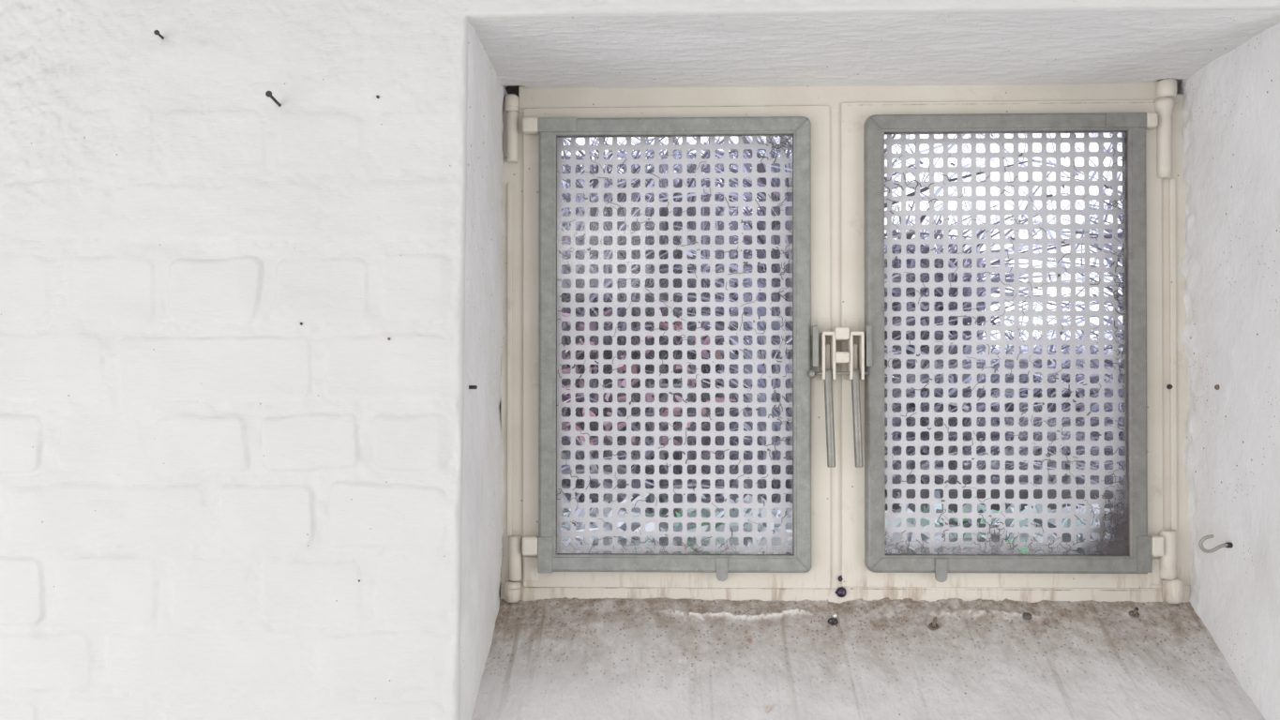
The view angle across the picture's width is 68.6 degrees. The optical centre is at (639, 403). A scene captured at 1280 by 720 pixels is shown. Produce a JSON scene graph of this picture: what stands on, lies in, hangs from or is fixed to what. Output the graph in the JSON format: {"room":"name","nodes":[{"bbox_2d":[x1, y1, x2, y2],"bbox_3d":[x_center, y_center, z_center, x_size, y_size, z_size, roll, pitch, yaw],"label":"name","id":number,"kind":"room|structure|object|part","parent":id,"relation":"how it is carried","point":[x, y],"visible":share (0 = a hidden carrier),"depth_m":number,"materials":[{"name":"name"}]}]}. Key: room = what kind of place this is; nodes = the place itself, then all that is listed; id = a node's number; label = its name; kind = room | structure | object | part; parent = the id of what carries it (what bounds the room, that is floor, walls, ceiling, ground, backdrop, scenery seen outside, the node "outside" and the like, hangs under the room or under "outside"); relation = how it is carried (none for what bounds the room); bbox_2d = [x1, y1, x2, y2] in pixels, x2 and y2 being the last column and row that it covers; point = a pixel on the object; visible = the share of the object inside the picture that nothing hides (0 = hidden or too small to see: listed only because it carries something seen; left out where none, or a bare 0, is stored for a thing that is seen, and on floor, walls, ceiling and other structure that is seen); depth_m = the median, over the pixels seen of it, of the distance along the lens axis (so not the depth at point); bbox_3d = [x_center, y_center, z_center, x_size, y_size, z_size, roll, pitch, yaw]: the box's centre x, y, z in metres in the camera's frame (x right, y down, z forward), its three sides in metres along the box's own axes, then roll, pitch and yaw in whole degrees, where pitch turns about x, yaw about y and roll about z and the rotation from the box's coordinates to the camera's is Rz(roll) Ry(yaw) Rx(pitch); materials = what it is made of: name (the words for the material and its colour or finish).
{"room":"basement","nodes":[
{"label":"basement","id":0,"kind":"room"},
{"bbox_2d":[0,0,1279,719],"bbox_3d":[0.031,0.258,1.146,4.200,2.500,0.307,0,0,2],"label":"wall","id":1,"kind":"structure","parent":0,"point":[216,504],"depth_m":1.01,"materials":[{"name":"white paint"}]},
{"bbox_2d":[153,30,164,39],"bbox_3d":[-0.517,-0.396,1.013,0.006,0.006,0.023,0,0,-4],"label":"nail","id":2,"kind":"object","parent":1,"relation":"attached to","point":[156,32],"visible":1,"depth_m":1.00,"materials":[{"name":"metal"}]},
{"bbox_2d":[265,90,281,106],"bbox_3d":[-0.389,-0.324,1.002,0.007,0.008,0.037,0,0,2],"label":"nail","id":3,"kind":"object","parent":1,"relation":"attached to","point":[268,94],"visible":1,"depth_m":0.99,"materials":[{"name":"metal"}]},
{"bbox_2d":[468,385,477,389],"bbox_3d":[-0.186,-0.018,1.046,0.009,0.004,0.004,0,0,2],"label":"nail","id":4,"kind":"object","parent":1,"relation":"attached to","point":[470,386],"visible":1,"depth_m":1.04,"materials":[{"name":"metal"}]},
{"bbox_2d":[459,20,507,719],"bbox_3d":[-0.186,0.001,1.138,0.015,0.853,0.255,0,0,2],"label":"trim","id":5,"kind":"structure","parent":1,"relation":"attached to","point":[482,533],"depth_m":1.10,"materials":[{"name":"white paint"}]},
{"bbox_2d":[828,613,838,625],"bbox_3d":[0.245,0.277,1.189,0.013,0.023,0.011,0,0,33],"label":"screw","id":6,"kind":"object","parent":1,"relation":"attached to","point":[835,615],"visible":1,"depth_m":1.19,"materials":[{"name":"metal"}]},
{"bbox_2d":[828,617,838,625],"bbox_3d":[0.244,0.277,1.189,0.013,0.007,0.010,0,0,2],"label":"washer","id":7,"kind":"object","parent":6,"relation":"in","point":[832,623],"depth_m":1.19,"materials":[{"name":"metal"}]},
{"bbox_2d":[500,78,1191,603],"bbox_3d":[0.266,-0.078,1.224,0.900,0.683,0.055,0,0,2],"label":"window","id":8,"kind":"structure","parent":1,"relation":"in","point":[1174,567],"depth_m":1.21,"materials":[{"name":"beige paint"}]},
{"bbox_3d":[-0.168,-0.394,1.234,0.018,0.022,0.018,0,0,2],"label":"hinge knob","id":9,"kind":"part","parent":8,"relation":"part of","materials":[{"name":"beige paint"}]},
{"bbox_3d":[-0.167,0.247,1.229,0.022,0.027,0.022,0,0,2],"label":"hinge knob","id":10,"kind":"part","parent":8,"relation":"part of","materials":[{"name":"beige paint"}]},
{"bbox_3d":[-0.142,0.217,1.230,0.019,0.032,0.005,0,0,2],"label":"hinge plate","id":11,"kind":"part","parent":8,"relation":"part of","materials":[{"name":"beige paint"}]},
{"bbox_3d":[0.037,-0.072,1.214,0.382,0.602,0.023,0,0,2],"label":"glazed sash","id":12,"kind":"part","parent":8,"relation":"part of","materials":[{"name":"grey metal"}]},
{"bbox_2d":[557,135,792,554],"bbox_3d":[0.046,-0.076,1.230,0.319,0.558,0.016,0,0,2],"label":"cobweb","id":13,"kind":"object","parent":8,"relation":"attached to","point":[783,137],"visible":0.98,"depth_m":1.23},
{"bbox_3d":[0.045,-0.076,1.220,0.311,0.549,0.003,0,0,2],"label":"glass pane","id":14,"kind":"part","parent":8,"relation":"part of","materials":[{"name":"glass"}]},
{"bbox_2d":[523,105,830,588],"bbox_3d":[0.047,-0.074,1.234,0.402,0.630,0.016,0,0,2],"label":"sash","id":15,"kind":"object","parent":8,"relation":"attached to","point":[819,577],"visible":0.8,"depth_m":1.24,"materials":[{"name":"beige paint"}]},
{"bbox_3d":[0.225,-0.073,1.203,0.007,0.053,0.011,0,0,2],"label":"latch plate","id":16,"kind":"part","parent":8,"relation":"part of","materials":[{"name":"grey metal"}]},
{"bbox_2d":[807,318,869,467],"bbox_3d":[0.254,-0.014,1.203,0.079,0.192,0.042,0,0,2],"label":"window latch","id":17,"kind":"object","parent":8,"relation":"attached to","point":[852,357],"depth_m":1.19,"materials":[{"name":"beige paint"}]},
{"bbox_3d":[0.239,-0.072,1.221,0.018,0.076,0.002,0,0,2],"label":"plate","id":18,"kind":"part","parent":17,"relation":"part of","materials":[{"name":"beige paint"}]},
{"bbox_3d":[0.241,0.019,1.193,0.010,0.125,0.022,0,0,-11],"label":"lever rod","id":19,"kind":"part","parent":17,"relation":"part of","materials":[{"name":"metal"}]},
{"bbox_3d":[0.276,-0.072,1.220,0.018,0.076,0.002,0,0,2],"label":"plate","id":20,"kind":"part","parent":17,"relation":"part of","materials":[{"name":"beige paint"}]},
{"bbox_3d":[0.276,0.019,1.192,0.010,0.125,0.022,0,0,-11],"label":"lever rod","id":21,"kind":"part","parent":17,"relation":"part of","materials":[{"name":"metal"}]},
{"bbox_2d":[835,587,846,597],"bbox_3d":[0.262,0.246,1.221,0.015,0.014,0.013,0,0,2],"label":"screw","id":22,"kind":"object","parent":8,"relation":"attached to","point":[841,592],"visible":1,"depth_m":1.22,"materials":[{"name":"metal"}]},
{"bbox_3d":[0.293,-0.073,1.202,0.007,0.053,0.011,0,0,2],"label":"latch plate","id":23,"kind":"part","parent":8,"relation":"part of","materials":[{"name":"grey metal"}]},
{"bbox_2d":[840,99,1163,588],"bbox_3d":[0.468,-0.077,1.223,0.412,0.632,0.016,0,0,2],"label":"sash","id":24,"kind":"object","parent":8,"relation":"attached to","point":[854,572],"visible":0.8,"depth_m":1.23,"materials":[{"name":"beige paint"}]},
{"bbox_2d":[884,133,1126,554],"bbox_3d":[0.476,-0.076,1.219,0.322,0.552,0.016,0,0,2],"label":"cobweb","id":25,"kind":"object","parent":8,"relation":"attached to","point":[999,546],"visible":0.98,"depth_m":1.22},
{"bbox_3d":[0.470,-0.077,1.208,0.315,0.549,0.003,0,0,2],"label":"glass pane","id":26,"kind":"part","parent":8,"relation":"part of","materials":[{"name":"clear glass"}]},
{"bbox_3d":[0.478,-0.072,1.203,0.379,0.602,0.023,0,0,2],"label":"glazed sash","id":27,"kind":"part","parent":8,"relation":"part of","materials":[{"name":"grey metal"}]},
{"bbox_3d":[0.664,0.217,1.208,0.011,0.034,0.006,0,0,2],"label":"hinge plate","id":28,"kind":"part","parent":8,"relation":"part of","materials":[{"name":"beige paint"}]},
{"bbox_3d":[0.679,-0.404,1.210,0.025,0.024,0.025,0,0,2],"label":"hinge knob","id":29,"kind":"part","parent":8,"relation":"part of","materials":[{"name":"beige paint"}]},
{"bbox_3d":[0.684,0.241,1.205,0.025,0.031,0.025,0,0,2],"label":"hinge knob","id":30,"kind":"part","parent":8,"relation":"part of","materials":[{"name":"beige paint"}]},
{"bbox_2d":[471,597,1264,719],"bbox_3d":[0.261,0.322,1.120,0.915,0.177,0.265,0,0,2],"label":"windowsill","id":31,"kind":"structure","parent":1,"relation":"attached to","point":[658,658],"depth_m":1.14,"materials":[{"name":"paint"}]},
{"bbox_2d":[1022,612,1032,620],"bbox_3d":[0.492,0.273,1.193,0.012,0.012,0.014,0,0,2],"label":"plug","id":32,"kind":"object","parent":31,"relation":"in","point":[1027,616],"visible":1,"depth_m":1.19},
{"bbox_2d":[468,9,1279,88],"bbox_3d":[0.261,-0.423,1.129,0.914,0.018,0.255,0,0,2],"label":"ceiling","id":33,"kind":"structure","parent":1,"relation":"attached to","point":[1085,47],"depth_m":1.10,"materials":[{"name":"white paint"}]},
{"bbox_2d":[928,617,938,630],"bbox_3d":[0.370,0.281,1.180,0.012,0.024,0.012,0,-1,-43],"label":"screw","id":34,"kind":"object","parent":1,"relation":"attached to","point":[933,624],"visible":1,"depth_m":1.18,"materials":[{"name":"metal"}]},
{"bbox_2d":[928,622,938,630],"bbox_3d":[0.369,0.281,1.180,0.013,0.007,0.010,0,0,2],"label":"washer","id":35,"kind":"object","parent":34,"relation":"in","point":[934,624],"depth_m":1.18,"materials":[{"name":"metal"}]},
{"bbox_2d":[1128,607,1139,617],"bbox_3d":[0.628,0.269,1.192,0.012,0.020,0.011,0,0,35],"label":"screw","id":36,"kind":"object","parent":1,"relation":"attached to","point":[1135,611],"visible":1,"depth_m":1.19,"materials":[{"name":"metal"}]},
{"bbox_2d":[1198,534,1233,553],"bbox_3d":[0.692,0.167,1.119,0.052,0.023,0.011,0,0,-11],"label":"wall hook","id":37,"kind":"object","parent":1,"relation":"attached to","point":[1200,544],"visible":1,"depth_m":1.12,"materials":[{"name":"metal"}]},
{"bbox_2d":[1176,22,1279,719],"bbox_3d":[0.704,0.001,1.114,0.015,0.853,0.255,0,0,2],"label":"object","id":38,"kind":"structure","parent":1,"relation":"attached to","point":[1230,268],"depth_m":1.11,"materials":[{"name":"white paint"}]},
{"bbox_2d":[578,481,1123,513],"bbox_3d":[1.125,0.394,4.619,10.000,0.200,6.700,0,0,2],"label":"ground","id":39,"kind":"structure","parent":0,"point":[735,496],"depth_m":2.72,"materials":[{"name":"soil"}]},
{"bbox_2d":[561,136,766,512],"bbox_3d":[-0.038,-0.192,2.363,1.310,1.000,0.987,0,0,11],"label":"tree","id":40,"kind":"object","parent":39,"relation":"on","point":[566,184],"depth_m":2.27,"materials":[{"name":"grey plant"}]},
{"bbox_2d":[619,249,776,488],"bbox_3d":[-0.866,-0.083,3.110,3.100,0.831,0.130,0,0,2],"label":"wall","id":41,"kind":"structure","parent":39,"relation":"on","point":[760,264],"depth_m":3.01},
{"bbox_2d":[561,135,790,243],"bbox_3d":[0.077,-0.641,3.443,1.496,0.868,0.798,0,0,2],"label":"stems","id":42,"kind":"object","parent":41,"relation":"on","point":[677,156],"visible":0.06,"depth_m":3.38,"materials":[{"name":"grey plant"}]},
{"bbox_2d":[637,134,1033,503],"bbox_3d":[0.391,-0.186,1.888,0.786,0.923,0.622,0,0,-5],"label":"tree","id":43,"kind":"object","parent":39,"relation":"on","point":[775,167],"visible":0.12,"depth_m":1.86,"materials":[{"name":"grey plant"}]},
{"bbox_2d":[561,308,736,459],"bbox_3d":[-0.005,-0.036,1.794,0.375,0.292,0.199,0,0,2],"label":"blossom","id":44,"kind":"object","parent":43,"relation":"attached to","point":[592,326],"visible":0.38,"depth_m":1.78,"materials":[{"name":"plant"}]},
{"bbox_2d":[561,490,1123,554],"bbox_3d":[0.387,0.250,1.638,1.407,0.173,0.526,0,0,2],"label":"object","id":45,"kind":"structure","parent":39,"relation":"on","point":[939,507],"depth_m":1.53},
{"bbox_2d":[884,172,1108,508],"bbox_3d":[0.777,-0.126,2.556,0.952,0.911,0.833,0,0,2],"label":"tree","id":46,"kind":"object","parent":39,"relation":"on","point":[925,249],"visible":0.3,"depth_m":2.49,"materials":[{"name":"grey plant"}]},
{"bbox_2d":[884,133,1122,347],"bbox_3d":[1.484,-0.684,3.979,2.263,1.720,1.569,0,0,2],"label":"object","id":47,"kind":"object","parent":39,"relation":"on","point":[937,191],"visible":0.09,"depth_m":4.00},
{"bbox_2d":[910,348,1111,481],"bbox_3d":[2.243,0.069,3.415,2.500,0.531,0.150,0,0,2],"label":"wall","id":48,"kind":"structure","parent":39,"relation":"on","point":[998,349],"depth_m":3.37,"materials":[{"name":"grey"}]},
{"bbox_2d":[905,489,1123,511],"bbox_3d":[1.226,0.258,2.426,1.080,0.081,0.080,0,0,2],"label":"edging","id":49,"kind":"object","parent":39,"relation":"on","point":[910,493],"visible":0.12,"depth_m":2.39,"materials":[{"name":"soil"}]},
{"bbox_2d":[926,303,1123,484],"bbox_3d":[1.385,0.041,2.909,1.075,0.701,0.828,0,0,19],"label":"tree","id":50,"kind":"object","parent":39,"relation":"on","point":[1065,349],"visible":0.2,"depth_m":2.88,"materials":[{"name":"grey plant"}]},
{"bbox_2d":[982,145,1123,498],"bbox_3d":[1.148,-0.112,2.096,0.636,0.929,0.683,0,-1,37],"label":"bush","id":51,"kind":"object","parent":39,"relation":"on","point":[1109,363],"visible":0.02,"depth_m":2.15,"materials":[{"name":"grey plant"}]}
]}

